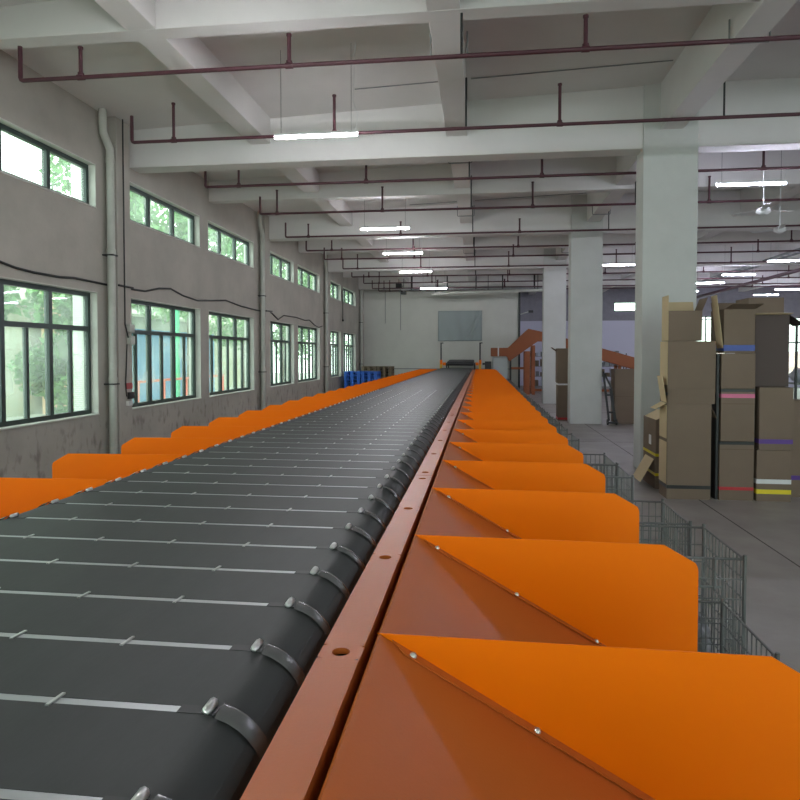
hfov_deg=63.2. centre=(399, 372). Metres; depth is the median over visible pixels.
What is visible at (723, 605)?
wire cage
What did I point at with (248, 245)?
window
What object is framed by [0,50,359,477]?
wall
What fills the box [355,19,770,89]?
conduit
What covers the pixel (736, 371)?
cardboard box
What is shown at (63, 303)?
leafy tree
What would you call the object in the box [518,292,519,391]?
trim
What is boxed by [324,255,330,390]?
pilaster
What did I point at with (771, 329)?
cardboard box
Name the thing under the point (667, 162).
pillar
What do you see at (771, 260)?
tube light
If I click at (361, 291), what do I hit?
drain pipe
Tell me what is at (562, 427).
wire cage
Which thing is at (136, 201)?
leafy tree
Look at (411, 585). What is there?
conveyor
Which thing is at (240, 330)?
leafy tree
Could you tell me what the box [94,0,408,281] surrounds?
ceiling beam
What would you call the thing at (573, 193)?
conduit
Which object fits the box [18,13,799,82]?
pipe
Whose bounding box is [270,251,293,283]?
window
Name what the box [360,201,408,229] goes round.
tube light
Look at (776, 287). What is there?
tube light
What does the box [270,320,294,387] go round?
window
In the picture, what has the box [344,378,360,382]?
pallet
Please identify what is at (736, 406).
cardboard box
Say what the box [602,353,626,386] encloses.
storage rack
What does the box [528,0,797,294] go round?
ceiling beam
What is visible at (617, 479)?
wire cage
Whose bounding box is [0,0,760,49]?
ceiling beam
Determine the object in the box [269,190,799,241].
ceiling beam
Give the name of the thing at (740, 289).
ceiling beam
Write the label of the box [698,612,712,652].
sack
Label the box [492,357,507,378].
cabinet
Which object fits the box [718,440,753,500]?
cardboard box
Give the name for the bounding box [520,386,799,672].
floor
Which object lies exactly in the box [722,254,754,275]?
tube light
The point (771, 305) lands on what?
cardboard box
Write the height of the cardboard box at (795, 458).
1.120 m
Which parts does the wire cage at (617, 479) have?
panel, rail, corner post, panel, panel, corner post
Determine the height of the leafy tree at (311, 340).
10.427 m
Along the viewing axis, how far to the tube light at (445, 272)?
25.12 m
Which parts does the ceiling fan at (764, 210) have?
blade, motor, rod, blade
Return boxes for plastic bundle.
[789,368,799,382]
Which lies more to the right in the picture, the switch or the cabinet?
the cabinet
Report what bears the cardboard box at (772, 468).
on the floor
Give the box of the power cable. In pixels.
[0,260,321,327]
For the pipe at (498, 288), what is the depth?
27.15 m
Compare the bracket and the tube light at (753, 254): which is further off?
the bracket
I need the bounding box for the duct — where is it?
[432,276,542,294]
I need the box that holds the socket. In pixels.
[126,401,132,405]
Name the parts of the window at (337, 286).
frame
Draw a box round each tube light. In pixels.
[274,43,357,138]
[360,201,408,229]
[383,238,422,254]
[400,260,431,272]
[421,272,446,288]
[603,252,634,265]
[697,268,724,283]
[716,150,786,185]
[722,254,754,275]
[753,287,777,294]
[767,259,799,261]
[775,271,799,289]
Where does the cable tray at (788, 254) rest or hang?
attached to the ceiling beam at (361, 286)
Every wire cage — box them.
[535,405,542,413]
[541,413,552,422]
[547,418,559,433]
[552,424,567,438]
[560,433,579,450]
[583,452,617,492]
[587,463,633,503]
[627,498,691,559]
[639,524,746,654]
[697,597,779,660]
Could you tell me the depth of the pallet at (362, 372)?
25.01 m
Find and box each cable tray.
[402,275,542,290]
[698,248,799,281]
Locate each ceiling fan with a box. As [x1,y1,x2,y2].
[730,171,771,215]
[751,187,799,233]
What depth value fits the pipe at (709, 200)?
12.17 m
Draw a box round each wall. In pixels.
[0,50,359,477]
[364,290,518,385]
[520,317,799,386]
[716,352,799,372]
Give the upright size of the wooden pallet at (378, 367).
0.140 m
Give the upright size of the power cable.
0.332 m
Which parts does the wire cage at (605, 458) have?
rail, panel, corner post, panel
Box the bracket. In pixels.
[396,279,405,294]
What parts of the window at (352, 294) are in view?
frame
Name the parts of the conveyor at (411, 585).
rail, rail, rail, chute plate, chute plate, chute plate, chute plate, rail, chute plate, chute plate, chute plate, rail, chute plate, chute plate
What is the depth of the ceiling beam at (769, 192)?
14.08 m
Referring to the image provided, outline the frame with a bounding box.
[440,342,482,368]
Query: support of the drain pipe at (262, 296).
attached to the wall at (42, 230)
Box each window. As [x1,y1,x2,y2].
[0,117,96,208]
[0,276,99,430]
[130,181,199,247]
[131,298,201,409]
[208,220,253,267]
[208,310,254,396]
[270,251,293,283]
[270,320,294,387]
[297,264,319,292]
[298,325,319,382]
[330,280,340,300]
[331,330,340,377]
[343,287,355,306]
[343,332,355,375]
[614,302,634,311]
[702,316,725,353]
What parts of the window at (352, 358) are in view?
sash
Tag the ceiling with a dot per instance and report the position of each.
(302, 91)
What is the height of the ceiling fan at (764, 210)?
1.510 m
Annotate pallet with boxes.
[344,371,360,374]
[344,375,360,378]
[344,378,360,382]
[344,382,360,385]
[361,366,376,369]
[361,371,380,374]
[361,375,380,378]
[361,378,380,382]
[377,366,393,369]
[377,369,393,372]
[381,373,393,376]
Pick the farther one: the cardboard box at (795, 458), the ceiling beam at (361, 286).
the ceiling beam at (361, 286)
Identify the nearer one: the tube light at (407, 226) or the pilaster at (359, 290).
the tube light at (407, 226)
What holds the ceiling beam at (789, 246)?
attached to the ceiling
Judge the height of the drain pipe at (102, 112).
5.104 m
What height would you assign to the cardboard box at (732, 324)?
0.656 m
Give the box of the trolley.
[602,371,618,424]
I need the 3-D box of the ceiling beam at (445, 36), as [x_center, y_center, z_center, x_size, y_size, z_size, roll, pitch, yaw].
[1.085,-3.742,11.502,0.300,0.503,35.300,0,2,7]
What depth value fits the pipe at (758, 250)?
18.14 m
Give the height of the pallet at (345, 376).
0.140 m
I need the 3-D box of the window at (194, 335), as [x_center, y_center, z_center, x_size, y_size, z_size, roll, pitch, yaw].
[-4.143,-0.338,11.350,0.255,1.745,2.620,0,2,7]
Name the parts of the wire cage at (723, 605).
panel, corner post, panel, corner post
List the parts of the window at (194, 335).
sash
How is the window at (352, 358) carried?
in the wall at (42, 230)
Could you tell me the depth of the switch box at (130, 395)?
9.77 m
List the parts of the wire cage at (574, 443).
panel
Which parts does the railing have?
post, post, post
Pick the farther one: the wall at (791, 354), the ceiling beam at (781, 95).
the wall at (791, 354)
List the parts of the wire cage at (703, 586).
panel, rail, corner post, panel, panel, corner post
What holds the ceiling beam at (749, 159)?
attached to the ceiling
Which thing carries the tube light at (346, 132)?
hanging from the ceiling
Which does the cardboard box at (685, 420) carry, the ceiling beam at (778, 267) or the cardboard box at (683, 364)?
the cardboard box at (683, 364)
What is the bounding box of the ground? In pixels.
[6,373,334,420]
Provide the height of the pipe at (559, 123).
0.649 m
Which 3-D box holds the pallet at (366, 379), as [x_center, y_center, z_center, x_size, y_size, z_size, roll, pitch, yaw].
[-1.129,0.285,25.400,0.620,0.140,0.900,0,2,7]
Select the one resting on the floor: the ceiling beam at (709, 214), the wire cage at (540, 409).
the wire cage at (540, 409)
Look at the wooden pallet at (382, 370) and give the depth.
27.51 m
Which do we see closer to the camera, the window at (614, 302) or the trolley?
the trolley
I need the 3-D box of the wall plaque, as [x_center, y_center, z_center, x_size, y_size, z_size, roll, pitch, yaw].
[-4.082,0.194,9.806,0.010,0.090,0.160,0,2,7]
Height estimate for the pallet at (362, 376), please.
0.140 m
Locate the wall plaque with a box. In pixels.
[126,383,132,388]
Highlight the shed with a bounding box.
[5,287,241,417]
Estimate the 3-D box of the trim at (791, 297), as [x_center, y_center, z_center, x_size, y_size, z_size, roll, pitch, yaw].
[16.046,-3.700,32.971,20.280,2.010,0.030,0,2,7]
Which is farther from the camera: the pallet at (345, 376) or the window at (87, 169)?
the pallet at (345, 376)
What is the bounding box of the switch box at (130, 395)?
[127,392,134,398]
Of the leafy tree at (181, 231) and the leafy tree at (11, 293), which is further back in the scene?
the leafy tree at (181, 231)
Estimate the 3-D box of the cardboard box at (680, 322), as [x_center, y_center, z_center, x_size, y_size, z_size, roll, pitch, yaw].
[3.314,-0.635,7.588,0.431,0.524,0.305,0,2,7]
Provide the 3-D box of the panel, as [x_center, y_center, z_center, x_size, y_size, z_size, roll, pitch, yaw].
[3.622,0.604,7.552,0.027,1.660,0.360,0,2,7]
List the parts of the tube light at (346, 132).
power cord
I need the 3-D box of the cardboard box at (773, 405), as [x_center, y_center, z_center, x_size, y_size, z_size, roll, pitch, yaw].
[4.228,0.506,7.479,0.357,0.700,0.452,0,2,7]
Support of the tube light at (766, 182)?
hanging from the ceiling
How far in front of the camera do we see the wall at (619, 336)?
33.68 m
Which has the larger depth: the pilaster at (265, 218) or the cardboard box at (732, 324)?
the pilaster at (265, 218)
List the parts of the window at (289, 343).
sash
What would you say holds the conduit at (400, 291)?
attached to the wall at (416, 345)
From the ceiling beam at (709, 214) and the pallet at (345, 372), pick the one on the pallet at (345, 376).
the pallet at (345, 372)
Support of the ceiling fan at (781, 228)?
hanging from the ceiling
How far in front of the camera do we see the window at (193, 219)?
11.65 m
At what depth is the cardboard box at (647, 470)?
8.14 m
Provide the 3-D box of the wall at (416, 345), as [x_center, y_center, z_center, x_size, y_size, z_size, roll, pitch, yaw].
[1.671,-1.897,29.396,7.360,5.410,0.240,0,2,7]
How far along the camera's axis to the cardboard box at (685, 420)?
7.38 m
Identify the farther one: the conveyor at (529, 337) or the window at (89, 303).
the conveyor at (529, 337)
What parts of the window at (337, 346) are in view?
sash, frame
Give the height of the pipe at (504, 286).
0.649 m
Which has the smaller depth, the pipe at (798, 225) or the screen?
the pipe at (798, 225)
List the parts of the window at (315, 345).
sash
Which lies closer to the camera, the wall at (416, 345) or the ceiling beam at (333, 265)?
the ceiling beam at (333, 265)
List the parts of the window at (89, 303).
sash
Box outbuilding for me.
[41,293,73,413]
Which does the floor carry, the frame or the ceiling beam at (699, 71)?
the frame
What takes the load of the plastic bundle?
on the wire shelf
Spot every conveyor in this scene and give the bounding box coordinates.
[0,368,799,799]
[443,360,478,368]
[491,329,633,394]
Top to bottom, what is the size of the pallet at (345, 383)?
0.140 m
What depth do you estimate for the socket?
9.74 m
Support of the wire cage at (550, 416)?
on the floor
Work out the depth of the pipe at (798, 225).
14.62 m
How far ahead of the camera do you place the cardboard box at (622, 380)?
15.44 m
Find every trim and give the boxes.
[394,368,484,368]
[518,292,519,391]
[520,285,799,320]
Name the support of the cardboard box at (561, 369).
on the cardboard box at (561, 388)
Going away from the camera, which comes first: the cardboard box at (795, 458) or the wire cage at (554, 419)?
the cardboard box at (795, 458)
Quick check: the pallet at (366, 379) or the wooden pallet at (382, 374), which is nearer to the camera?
the pallet at (366, 379)
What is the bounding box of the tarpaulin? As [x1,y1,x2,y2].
[438,311,481,340]
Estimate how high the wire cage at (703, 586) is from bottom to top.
0.750 m
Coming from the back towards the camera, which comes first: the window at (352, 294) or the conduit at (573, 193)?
the window at (352, 294)
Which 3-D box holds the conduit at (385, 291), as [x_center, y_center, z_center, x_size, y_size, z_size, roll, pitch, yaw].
[-0.669,-3.221,29.506,0.024,1.950,0.021,0,2,7]
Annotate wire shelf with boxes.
[789,326,799,398]
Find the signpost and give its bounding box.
[175,310,179,396]
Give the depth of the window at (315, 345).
21.11 m
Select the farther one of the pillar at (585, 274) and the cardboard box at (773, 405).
the pillar at (585, 274)
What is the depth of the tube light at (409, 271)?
20.10 m
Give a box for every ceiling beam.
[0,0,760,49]
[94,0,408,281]
[129,77,799,172]
[209,150,799,203]
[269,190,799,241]
[298,230,799,252]
[328,244,799,272]
[343,265,799,277]
[358,271,799,289]
[426,0,475,280]
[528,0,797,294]
[603,186,799,291]
[710,243,799,277]
[738,272,799,291]
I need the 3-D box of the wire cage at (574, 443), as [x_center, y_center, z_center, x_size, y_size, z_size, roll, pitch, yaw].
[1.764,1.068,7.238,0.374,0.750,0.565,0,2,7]
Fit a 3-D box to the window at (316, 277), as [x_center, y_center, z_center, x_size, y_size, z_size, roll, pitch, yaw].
[-2.986,-2.959,20.623,0.255,0.625,2.650,0,2,7]
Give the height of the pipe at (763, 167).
0.649 m
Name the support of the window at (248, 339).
in the wall at (42, 230)
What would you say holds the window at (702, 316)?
in the wall at (619, 336)
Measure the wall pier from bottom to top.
6.400 m
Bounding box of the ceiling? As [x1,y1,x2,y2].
[0,0,799,254]
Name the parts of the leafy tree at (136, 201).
crown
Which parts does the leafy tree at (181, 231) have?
crown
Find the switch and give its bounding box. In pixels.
[127,336,134,343]
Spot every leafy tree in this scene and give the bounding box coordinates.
[4,285,23,342]
[6,289,73,413]
[38,154,184,402]
[142,203,243,394]
[208,232,285,386]
[273,260,312,381]
[273,270,334,359]
[299,282,349,363]
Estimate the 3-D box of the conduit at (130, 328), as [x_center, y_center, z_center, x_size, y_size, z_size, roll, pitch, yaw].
[-4.058,-1.683,9.698,0.070,4.071,0.260,0,2,7]
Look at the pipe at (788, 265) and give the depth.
24.48 m
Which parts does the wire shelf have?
post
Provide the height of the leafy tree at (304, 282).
10.948 m
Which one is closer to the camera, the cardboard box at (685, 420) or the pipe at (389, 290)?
the cardboard box at (685, 420)
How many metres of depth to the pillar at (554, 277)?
21.64 m
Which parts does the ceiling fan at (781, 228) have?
blade, rod, motor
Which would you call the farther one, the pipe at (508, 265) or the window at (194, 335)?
the pipe at (508, 265)
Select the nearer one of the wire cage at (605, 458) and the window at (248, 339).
the wire cage at (605, 458)
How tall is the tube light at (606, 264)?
1.227 m
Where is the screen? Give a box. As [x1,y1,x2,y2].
[132,329,214,401]
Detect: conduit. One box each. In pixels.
[122,119,134,396]
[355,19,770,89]
[385,291,385,323]
[400,291,400,329]
[411,193,610,216]
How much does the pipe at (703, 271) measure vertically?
0.649 m
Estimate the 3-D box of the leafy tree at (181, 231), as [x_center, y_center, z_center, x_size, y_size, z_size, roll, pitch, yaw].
[-8.314,-3.438,25.408,4.652,9.523,4.240,0,2,5]
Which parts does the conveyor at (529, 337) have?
support leg, support leg, support leg, support leg, panel, panel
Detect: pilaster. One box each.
[107,117,132,453]
[260,215,270,406]
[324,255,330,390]
[359,290,363,365]
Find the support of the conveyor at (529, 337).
on the floor
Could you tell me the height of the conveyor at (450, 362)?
1.420 m
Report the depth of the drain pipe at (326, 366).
22.47 m
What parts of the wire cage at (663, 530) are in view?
panel, rail, corner post, panel, panel, corner post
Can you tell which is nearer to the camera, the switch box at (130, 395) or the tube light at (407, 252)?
the switch box at (130, 395)
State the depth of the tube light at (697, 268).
23.24 m
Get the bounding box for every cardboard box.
[551,347,567,382]
[556,382,567,420]
[611,369,633,423]
[633,409,659,488]
[650,389,716,499]
[657,341,715,402]
[662,295,707,340]
[711,295,763,352]
[718,388,754,441]
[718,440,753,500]
[719,353,755,388]
[735,298,783,353]
[753,448,791,501]
[754,387,793,449]
[755,313,799,386]
[790,399,799,496]
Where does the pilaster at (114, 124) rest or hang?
attached to the wall at (42, 230)
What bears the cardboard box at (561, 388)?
on the floor
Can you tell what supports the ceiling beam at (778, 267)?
attached to the ceiling
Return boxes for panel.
[710,354,719,498]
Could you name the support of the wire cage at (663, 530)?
on the floor
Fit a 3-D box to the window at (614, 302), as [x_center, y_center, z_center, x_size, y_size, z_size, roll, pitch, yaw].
[12.101,-3.423,33.594,2.060,0.500,0.060,0,2,7]
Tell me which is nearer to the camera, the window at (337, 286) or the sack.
the sack
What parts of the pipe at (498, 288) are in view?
rail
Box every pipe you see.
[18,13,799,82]
[98,108,119,453]
[130,77,799,143]
[204,151,799,187]
[258,211,266,409]
[259,175,799,214]
[285,206,799,237]
[305,230,799,251]
[324,237,799,259]
[324,253,328,392]
[342,247,799,269]
[351,267,790,277]
[359,290,362,370]
[363,265,799,283]
[372,275,799,288]
[378,275,799,291]
[696,268,799,298]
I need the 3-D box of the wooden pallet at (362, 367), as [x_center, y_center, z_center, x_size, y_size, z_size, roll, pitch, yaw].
[-1.271,-0.216,28.024,0.630,0.140,0.900,0,2,7]
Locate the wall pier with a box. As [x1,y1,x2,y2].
[71,164,82,410]
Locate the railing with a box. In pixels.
[138,374,223,401]
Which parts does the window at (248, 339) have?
sash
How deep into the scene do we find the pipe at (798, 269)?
23.36 m
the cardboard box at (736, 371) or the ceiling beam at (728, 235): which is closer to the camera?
the cardboard box at (736, 371)
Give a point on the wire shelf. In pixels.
(795, 383)
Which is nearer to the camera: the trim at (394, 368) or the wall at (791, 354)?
the trim at (394, 368)
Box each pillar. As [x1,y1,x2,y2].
[542,248,565,403]
[567,194,602,423]
[633,84,698,467]
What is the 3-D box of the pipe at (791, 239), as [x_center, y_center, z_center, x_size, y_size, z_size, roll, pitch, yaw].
[10.651,-3.494,15.622,26.522,0.649,0.070,0,2,7]
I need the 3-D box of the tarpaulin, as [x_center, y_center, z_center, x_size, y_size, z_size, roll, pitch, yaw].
[2.678,-2.107,29.052,1.962,1.351,0.123,0,2,7]
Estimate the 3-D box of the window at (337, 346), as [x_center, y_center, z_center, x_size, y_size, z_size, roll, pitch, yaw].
[-2.552,-0.705,24.197,0.255,1.745,2.320,0,2,7]
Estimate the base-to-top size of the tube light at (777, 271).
1.227 m

